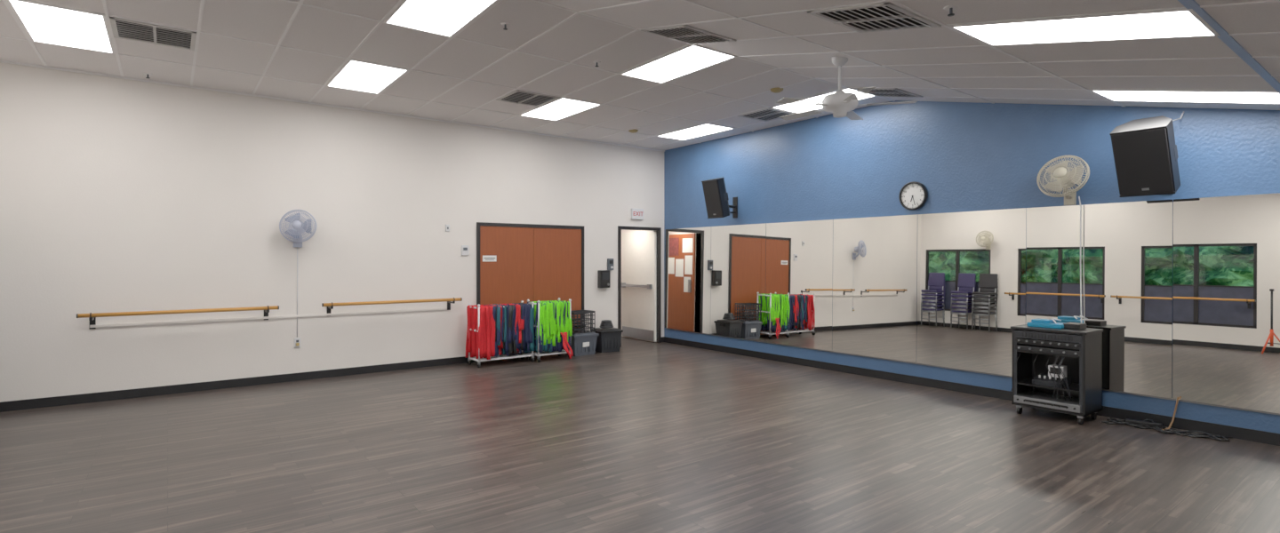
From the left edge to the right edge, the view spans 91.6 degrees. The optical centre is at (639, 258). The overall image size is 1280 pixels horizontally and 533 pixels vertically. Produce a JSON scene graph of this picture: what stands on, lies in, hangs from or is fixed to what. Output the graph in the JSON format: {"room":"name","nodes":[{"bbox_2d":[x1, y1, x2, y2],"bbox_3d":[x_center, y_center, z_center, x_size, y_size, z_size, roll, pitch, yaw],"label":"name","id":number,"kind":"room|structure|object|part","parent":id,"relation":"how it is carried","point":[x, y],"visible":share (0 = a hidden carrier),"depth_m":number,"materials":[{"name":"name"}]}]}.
{"room":"exercise studio","nodes":[
{"label":"exercise studio","id":0,"kind":"room"},
{"bbox_2d":[0,62,663,402],"bbox_3d":[-3.211,-0.225,8.762,9.360,3.530,0.140,0,0,-37],"label":"wall","id":1,"kind":"structure","parent":0,"point":[117,195],"depth_m":7.49,"materials":[{"name":"white paint"}]},
{"bbox_2d":[76,305,279,329],"bbox_3d":[-5.153,0.660,7.054,1.824,0.190,0.229,0,0,-37],"label":"ballet barre","id":2,"kind":"object","parent":1,"relation":"attached to","point":[92,316],"visible":1,"depth_m":6.89,"materials":[{"name":"brown wood"}]},
{"bbox_2d":[89,307,446,327],"bbox_3d":[-4.334,0.725,7.810,3.860,0.030,0.018,0,0,-37],"label":"trim","id":3,"kind":"structure","parent":1,"relation":"attached to","point":[443,308],"depth_m":7.54,"materials":[{"name":"white paint"}]},
{"bbox_2d":[294,337,300,347],"bbox_3d":[-4.303,1.060,7.819,0.075,0.120,0.040,0,0,-37],"label":"wall outlet","id":4,"kind":"object","parent":1,"relation":"attached to","point":[297,341],"visible":1,"depth_m":7.82,"materials":[{"name":"white plastic"}]},
{"bbox_2d":[279,209,316,337],"bbox_3d":[-4.224,0.193,7.657,0.364,1.593,0.316,0,0,28],"label":"wall fan","id":5,"kind":"object","parent":1,"relation":"attached to","point":[299,228],"visible":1,"depth_m":7.63,"materials":[{"name":"white plastic"}]},
{"bbox_2d":[0,336,663,412],"bbox_3d":[-3.165,1.490,8.701,9.080,0.100,0.012,0,0,-37],"label":"baseboard","id":6,"kind":"structure","parent":1,"relation":"attached to","point":[120,395],"depth_m":7.30,"materials":[{"name":"black rubber"}]},
{"bbox_2d":[321,297,462,316],"bbox_3d":[-3.329,0.650,8.439,1.804,0.190,0.229,0,0,-37],"label":"ballet barre","id":7,"kind":"object","parent":1,"relation":"attached to","point":[329,306],"visible":1,"depth_m":8.31,"materials":[{"name":"brown wood"}]},
{"bbox_2d":[445,224,449,231],"bbox_3d":[-2.778,-0.440,8.986,0.060,0.100,0.025,0,0,-37],"label":"light switch","id":8,"kind":"object","parent":1,"relation":"attached to","point":[447,227],"visible":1,"depth_m":8.98,"materials":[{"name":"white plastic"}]},
{"bbox_2d":[461,245,468,255],"bbox_3d":[-2.570,-0.120,9.142,0.110,0.150,0.029,0,0,-37],"label":"thermostat","id":9,"kind":"object","parent":1,"relation":"attached to","point":[464,248],"visible":1,"depth_m":9.13,"materials":[{"name":"white plastic"}]},
{"bbox_2d":[476,222,583,362],"bbox_3d":[-1.682,0.500,9.816,1.870,2.080,0.030,0,0,-37],"label":"trim","id":10,"kind":"structure","parent":1,"relation":"attached to","point":[478,224],"depth_m":9.66,"materials":[{"name":"metal"}]},
{"bbox_2d":[480,225,581,352],"bbox_3d":[-1.685,0.520,9.820,1.764,2.015,0.017,0,0,-37],"label":"door","id":11,"kind":"structure","parent":1,"relation":"in","point":[532,264],"depth_m":9.78,"materials":[{"name":"brown wood"}]},
{"bbox_2d":[482,256,496,261],"bbox_3d":[-2.264,0.000,9.367,0.220,0.090,0.005,0,0,-37],"label":"door sign","id":12,"kind":"object","parent":11,"relation":"attached to","point":[484,258],"visible":1,"depth_m":9.37,"materials":[{"name":"white plastic"}]},
{"bbox_2d":[597,270,610,287],"bbox_3d":[-0.608,0.350,10.577,0.200,0.300,0.115,0,0,-37],"label":"box","id":13,"kind":"object","parent":1,"relation":"attached to","point":[604,276],"visible":1,"depth_m":10.54,"materials":[{"name":"black plastic"}]},
{"bbox_2d":[607,258,613,270],"bbox_3d":[-0.504,0.100,10.687,0.110,0.200,0.065,0,0,-37],"label":"light switch","id":14,"kind":"object","parent":1,"relation":"attached to","point":[610,261],"visible":1,"depth_m":10.66,"materials":[{"name":"grey plastic"}]},
{"bbox_2d":[631,208,643,219],"bbox_3d":[-0.046,-0.790,11.043,0.260,0.190,0.052,0,0,-37],"label":"exit sign","id":15,"kind":"object","parent":1,"relation":"attached to","point":[636,213],"visible":1,"depth_m":11.01,"materials":[{"name":"white plastic"}]},
{"bbox_2d":[617,225,661,347],"bbox_3d":[-0.045,0.487,11.158,0.950,2.105,0.170,0,0,-37],"label":"trim","id":16,"kind":"structure","parent":1,"relation":"attached to","point":[620,228],"depth_m":11.30,"materials":[{"name":"metal"}]},
{"bbox_2d":[621,230,653,342],"bbox_3d":[-0.066,0.390,11.996,0.140,2.300,1.210,0,0,-37],"label":"wall","id":17,"kind":"structure","parent":0,"point":[622,231],"depth_m":12.27,"materials":[{"name":"white paint"}]},
{"bbox_2d":[621,232,656,342],"bbox_3d":[-0.053,0.515,11.755,0.110,2.010,1.030,0,0,-37],"label":"door","id":18,"kind":"structure","parent":17,"relation":"in","point":[639,250],"depth_m":11.71,"materials":[{"name":"white paint"}]},
{"bbox_2d":[0,336,1279,532],"bbox_3d":[-0.194,1.590,4.787,9.360,0.100,12.540,0,0,-37],"label":"floor","id":19,"kind":"structure","parent":0,"point":[644,436],"depth_m":4.80,"materials":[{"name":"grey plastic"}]},
{"bbox_2d":[465,300,534,367],"bbox_3d":[-2.041,1.091,9.127,0.923,0.898,0.431,0,0,-37],"label":"rack","id":20,"kind":"object","parent":19,"relation":"on","point":[494,332],"visible":1,"depth_m":8.97,"materials":[{"name":"white plastic"}]},
{"bbox_2d":[526,297,572,362],"bbox_3d":[-1.399,1.081,9.534,0.629,0.918,0.444,0,0,-37],"label":"rack","id":21,"kind":"object","parent":19,"relation":"on","point":[551,318],"visible":0.91,"depth_m":9.36,"materials":[{"name":"white plastic"}]},
{"bbox_2d":[560,332,573,359],"bbox_3d":[-1.110,1.320,9.421,0.179,0.400,0.084,0,0,-37],"label":"band","id":22,"kind":"object","parent":21,"relation":"hanging from","point":[564,337],"visible":1,"depth_m":9.42,"materials":[{"name":"rubber"}]},
{"bbox_2d":[565,332,598,356],"bbox_3d":[-0.964,1.364,10.003,0.480,0.352,0.370,0,0,-40],"label":"storage bin","id":23,"kind":"object","parent":19,"relation":"on","point":[581,344],"visible":0.63,"depth_m":9.86,"materials":[{"name":"grey plastic"}]},
{"bbox_2d":[570,310,595,334],"bbox_3d":[-0.978,1.015,10.005,0.412,0.340,0.312,0,0,-41],"label":"plastic crate","id":24,"kind":"object","parent":23,"relation":"on","point":[579,330],"visible":0.84,"depth_m":9.94,"materials":[{"name":"grey plastic"}]},
{"bbox_2d":[592,328,623,353],"bbox_3d":[-0.555,1.349,10.325,0.420,0.381,0.390,0,0,-31],"label":"storage bin","id":25,"kind":"object","parent":19,"relation":"on","point":[608,340],"visible":0.77,"depth_m":10.18,"materials":[{"name":"grey plastic"}]},
{"bbox_2d":[599,320,613,327],"bbox_3d":[-0.556,1.085,10.325,0.236,0.113,0.236,0,0,-37],"label":"coiled rope","id":26,"kind":"object","parent":25,"relation":"on","point":[605,324],"visible":1,"depth_m":10.25,"materials":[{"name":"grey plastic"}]},
{"bbox_2d":[1010,324,1103,425],"bbox_3d":[4.033,1.107,6.060,0.488,0.865,0.657,0,0,-37],"label":"equipment cart","id":27,"kind":"object","parent":19,"relation":"on","point":[1053,370],"visible":0.98,"depth_m":5.95,"materials":[{"name":"black plastic"}]},
{"bbox_2d":[1027,318,1086,329],"bbox_3d":[4.070,0.628,6.083,0.240,0.092,0.430,0,0,-37],"label":"binders","id":28,"kind":"object","parent":27,"relation":"on","point":[1035,323],"visible":1,"depth_m":6.04,"materials":[{"name":"plastic"}]},
{"bbox_2d":[1101,417,1231,441],"bbox_3d":[4.686,1.512,5.561,0.316,0.055,0.859,0,0,-37],"label":"floor cables","id":29,"kind":"object","parent":19,"relation":"on","point":[1138,424],"visible":0.98,"depth_m":5.59,"materials":[{"name":"black plastic"}]},
{"bbox_2d":[1161,397,1179,430],"bbox_3d":[4.730,1.387,5.568,0.172,0.296,0.053,0,0,-8],"label":"extension cord","id":30,"kind":"object","parent":19,"relation":"on","point":[1177,401],"visible":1,"depth_m":5.58,"materials":[{"name":"beige plastic"}]},
{"bbox_2d":[0,0,1279,150],"bbox_3d":[0.172,-1.290,4.305,9.360,1.601,11.330,0,0,-37],"label":"ceiling","id":31,"kind":"structure","parent":0,"point":[313,29],"depth_m":5.61,"materials":[{"name":"tile"}]},
{"bbox_2d":[6,0,114,54],"bbox_3d":[-4.953,-1.986,5.374,0.580,0.009,1.185,0,0,-37],"label":"ceiling light","id":32,"kind":"object","parent":31,"relation":"in","point":[43,23],"depth_m":5.31,"materials":[{"name":"white plastic"}]},
{"bbox_2d":[143,72,151,78],"bbox_3d":[-5.299,-1.967,6.700,0.080,0.046,0.080,0,0,-37],"label":"sprinkler head","id":33,"kind":"object","parent":31,"relation":"attached to","point":[147,74],"visible":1,"depth_m":6.69},
{"bbox_2d":[109,16,196,50],"bbox_3d":[-4.292,-1.979,5.505,0.585,0.022,0.585,0,0,-37],"label":"ceiling vent","id":34,"kind":"object","parent":31,"relation":"in","point":[122,28],"visible":1,"depth_m":5.49,"materials":[{"name":"grey metal"}]},
{"bbox_2d":[325,59,408,94],"bbox_3d":[-3.017,-1.986,6.843,0.580,0.009,1.185,0,0,-37],"label":"ceiling light","id":35,"kind":"object","parent":31,"relation":"in","point":[355,75],"depth_m":6.79,"materials":[{"name":"white plastic"}]},
{"bbox_2d":[383,0,498,37],"bbox_3d":[-1.569,-1.986,4.935,0.580,0.009,1.185,0,0,-37],"label":"ceiling light","id":36,"kind":"object","parent":31,"relation":"in","point":[446,18],"depth_m":5.06,"materials":[{"name":"white plastic"}]},
{"bbox_2d":[500,22,510,30],"bbox_3d":[-1.140,-1.967,5.274,0.080,0.046,0.080,0,0,-37],"label":"sprinkler head","id":37,"kind":"object","parent":31,"relation":"attached to","point":[505,24],"visible":1,"depth_m":5.27},
{"bbox_2d":[496,89,559,107],"bbox_3d":[-1.388,-1.979,7.709,0.585,0.022,0.585,0,0,-37],"label":"ceiling vent","id":38,"kind":"object","parent":31,"relation":"in","point":[517,96],"visible":1,"depth_m":7.71,"materials":[{"name":"grey metal"}]},
{"bbox_2d":[519,97,600,120],"bbox_3d":[-1.082,-1.986,8.312,0.580,0.009,1.185,0,0,-37],"label":"ceiling light","id":39,"kind":"object","parent":31,"relation":"in","point":[563,108],"depth_m":8.29,"materials":[{"name":"white plastic"}]},
{"bbox_2d":[592,60,600,67],"bbox_3d":[-0.436,-1.967,6.298,0.080,0.046,0.080,0,0,-37],"label":"sprinkler head","id":40,"kind":"object","parent":31,"relation":"attached to","point":[596,62],"visible":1,"depth_m":6.29},
{"bbox_2d":[628,129,638,133],"bbox_3d":[-0.106,-1.972,9.650,0.150,0.035,0.150,0,0,-37],"label":"smoke detector","id":41,"kind":"object","parent":31,"relation":"attached to","point":[629,131],"visible":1,"depth_m":9.61,"materials":[{"name":"beige plastic"}]},
{"bbox_2d":[0,0,1279,151],"bbox_3d":[0.173,-1.255,4.305,9.080,1.479,11.051,0,0,-37],"label":"grid","id":42,"kind":"object","parent":31,"relation":"attached to","point":[1226,37],"depth_m":5.54,"materials":[{"name":"white metal"}]},
{"bbox_2d":[620,44,737,83],"bbox_3d":[0.366,-1.986,6.405,0.580,0.009,1.185,0,0,-37],"label":"ceiling light","id":43,"kind":"object","parent":31,"relation":"in","point":[691,59],"depth_m":6.36,"materials":[{"name":"white plastic"}]},
{"bbox_2d":[640,24,736,44],"bbox_3d":[0.413,-1.913,5.335,0.585,0.146,0.575,0,0,-37],"label":"ceiling vent","id":44,"kind":"object","parent":31,"relation":"in","point":[686,34],"visible":1,"depth_m":5.30,"materials":[{"name":"grey metal"}]},
{"bbox_2d":[656,123,734,140],"bbox_3d":[0.854,-1.986,9.781,0.580,0.009,1.185,0,0,-37],"label":"ceiling light","id":45,"kind":"object","parent":31,"relation":"in","point":[706,129],"depth_m":9.75,"materials":[{"name":"white plastic"}]},
{"bbox_2d":[737,107,795,121],"bbox_3d":[1.764,-1.979,8.583,0.585,0.022,0.585,0,0,-37],"label":"ceiling vent","id":46,"kind":"object","parent":31,"relation":"in","point":[770,114],"visible":0.8,"depth_m":8.56,"materials":[{"name":"grey metal"}]},
{"bbox_2d":[770,87,783,93],"bbox_3d":[1.608,-1.972,7.309,0.150,0.035,0.150,0,0,-37],"label":"smoke detector","id":47,"kind":"object","parent":31,"relation":"attached to","point":[777,90],"visible":1,"depth_m":7.27,"materials":[{"name":"beige plastic"}]},
{"bbox_2d":[771,88,875,112],"bbox_3d":[2.302,-1.986,7.874,0.580,0.009,1.185,0,0,-37],"label":"ceiling light","id":48,"kind":"object","parent":31,"relation":"in","point":[796,108],"depth_m":8.09,"materials":[{"name":"white plastic"}]},
{"bbox_2d":[776,56,917,120],"bbox_3d":[1.728,-1.516,5.489,1.214,0.552,1.169,0,0,-37],"label":"ceiling fan","id":49,"kind":"object","parent":31,"relation":"hanging from","point":[840,103],"depth_m":5.38,"materials":[{"name":"white metal"}]},
{"bbox_2d":[807,2,941,32],"bbox_3d":[1.475,-1.516,3.937,0.585,0.146,0.575,0,0,-37],"label":"ceiling vent","id":50,"kind":"object","parent":31,"relation":"in","point":[884,16],"visible":1,"depth_m":3.91,"materials":[{"name":"grey metal"}]},
{"bbox_2d":[848,88,923,97],"bbox_3d":[2.834,-1.913,7.173,0.585,0.146,0.575,0,0,-37],"label":"ceiling vent","id":51,"kind":"object","parent":31,"relation":"in","point":[876,92],"visible":0.84,"depth_m":7.12,"materials":[{"name":"grey metal"}]},
{"bbox_2d":[943,5,957,16],"bbox_3d":[1.740,-1.384,3.480,0.080,0.046,0.080,0,0,-37],"label":"sprinkler head","id":52,"kind":"object","parent":31,"relation":"attached to","point":[950,8],"visible":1,"depth_m":3.47},
{"bbox_2d":[948,8,1220,46],"bbox_3d":[2.503,-1.318,3.589,0.580,0.010,1.185,0,13,-37],"label":"ceiling light","id":53,"kind":"object","parent":31,"relation":"in","point":[1184,22],"depth_m":3.50,"materials":[{"name":"white plastic"}]},
{"bbox_2d":[1088,89,1279,103],"bbox_3d":[4.439,-1.318,5.058,0.580,0.010,1.185,0,13,-37],"label":"ceiling light","id":54,"kind":"object","parent":31,"relation":"in","point":[1157,96],"depth_m":5.02,"materials":[{"name":"white plastic"}]},
{"bbox_2d":[664,100,1279,433],"bbox_3d":[3.844,-0.225,7.092,0.140,3.530,11.050,0,0,-37],"label":"wall","id":55,"kind":"structure","parent":0,"point":[967,156],"depth_m":7.32,"materials":[{"name":"blue paint"}]},
{"bbox_2d":[664,226,711,334],"bbox_3d":[0.826,0.365,10.896,0.022,1.800,1.196,1,-1,-37],"label":"mirror panel","id":56,"kind":"object","parent":55,"relation":"attached to","point":[687,251],"visible":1,"depth_m":10.86,"materials":[{"name":"clear glass"}]},
{"bbox_2d":[701,176,737,218],"bbox_3d":[1.291,-0.957,9.867,0.570,0.646,0.351,0,0,-37],"label":"wall speaker","id":57,"kind":"object","parent":55,"relation":"attached to","point":[716,196],"visible":1,"depth_m":9.71,"materials":[{"name":"black plastic"}]},
{"bbox_2d":[710,223,766,342],"bbox_3d":[1.552,0.365,9.941,0.022,1.800,1.196,1,-1,-37],"label":"mirror panel","id":58,"kind":"object","parent":55,"relation":"attached to","point":[738,252],"visible":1,"depth_m":9.90,"materials":[{"name":"clear glass"}]},
{"bbox_2d":[765,219,833,351],"bbox_3d":[2.277,0.365,8.985,0.021,1.800,1.196,1,-1,-37],"label":"mirror panel","id":59,"kind":"object","parent":55,"relation":"attached to","point":[799,260],"visible":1,"depth_m":8.94,"materials":[{"name":"clear glass"}]},
{"bbox_2d":[832,214,917,362],"bbox_3d":[3.003,0.365,8.029,0.020,1.800,1.196,1,-1,-37],"label":"mirror panel","id":60,"kind":"object","parent":55,"relation":"attached to","point":[875,259],"visible":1,"depth_m":7.98,"materials":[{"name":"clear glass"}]},
{"bbox_2d":[898,181,927,210],"bbox_3d":[3.337,-0.765,7.605,0.048,0.350,0.350,0,0,-37],"label":"wall clock","id":61,"kind":"object","parent":55,"relation":"attached to","point":[913,196],"visible":1,"depth_m":7.59,"materials":[{"name":"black plastic"}]},
{"bbox_2d":[916,208,1026,375],"bbox_3d":[3.729,0.365,7.072,0.020,1.800,1.200,1,-1,-37],"label":"mirror panel","id":62,"kind":"object","parent":55,"relation":"attached to","point":[972,266],"visible":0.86,"depth_m":7.03,"materials":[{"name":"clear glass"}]},
{"bbox_2d":[664,336,1279,446],"bbox_3d":[3.787,1.490,7.042,0.012,0.100,11.038,0,0,-37],"label":"baseboard","id":63,"kind":"structure","parent":55,"relation":"attached to","point":[1183,424],"depth_m":7.04,"materials":[{"name":"blue paint"}]},
{"bbox_2d":[665,328,1279,415],"bbox_3d":[3.748,1.278,7.082,0.025,0.015,10.810,0,0,-37],"label":"trim","id":64,"kind":"structure","parent":55,"relation":"attached to","point":[1254,411],"depth_m":6.97,"materials":[{"name":"metal"}]},
{"bbox_2d":[1036,155,1089,323],"bbox_3d":[4.205,-0.182,6.164,0.394,1.695,0.367,0,0,6],"label":"wall fan","id":65,"kind":"object","parent":55,"relation":"attached to","point":[1066,179],"depth_m":6.16,"materials":[{"name":"beige plastic"}]},
{"bbox_3d":[4.366,0.021,6.171,0.032,1.288,0.104,0,0,34],"label":"power cord","id":66,"kind":"part","parent":65,"relation":"part of","materials":[{"name":"white plastic"}]},
{"bbox_2d":[1025,200,1173,398],"bbox_3d":[4.458,0.365,6.112,0.022,1.800,1.202,1,-1,-37],"label":"mirror panel","id":67,"kind":"object","parent":55,"relation":"attached to","point":[1127,258],"visible":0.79,"depth_m":5.97,"materials":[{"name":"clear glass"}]},
{"bbox_2d":[1109,115,1180,197],"bbox_3d":[4.512,-0.896,5.509,0.710,0.688,0.394,0,0,-37],"label":"wall speaker","id":68,"kind":"object","parent":55,"relation":"attached to","point":[1145,150],"visible":1,"depth_m":5.35,"materials":[{"name":"black plastic"}]},
{"bbox_2d":[1172,192,1279,413],"bbox_3d":[5.185,0.365,5.154,0.018,1.800,1.196,1,0,-37],"label":"mirror panel","id":69,"kind":"object","parent":55,"relation":"attached to","point":[1226,284],"visible":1,"depth_m":5.33,"materials":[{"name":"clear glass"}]}
]}

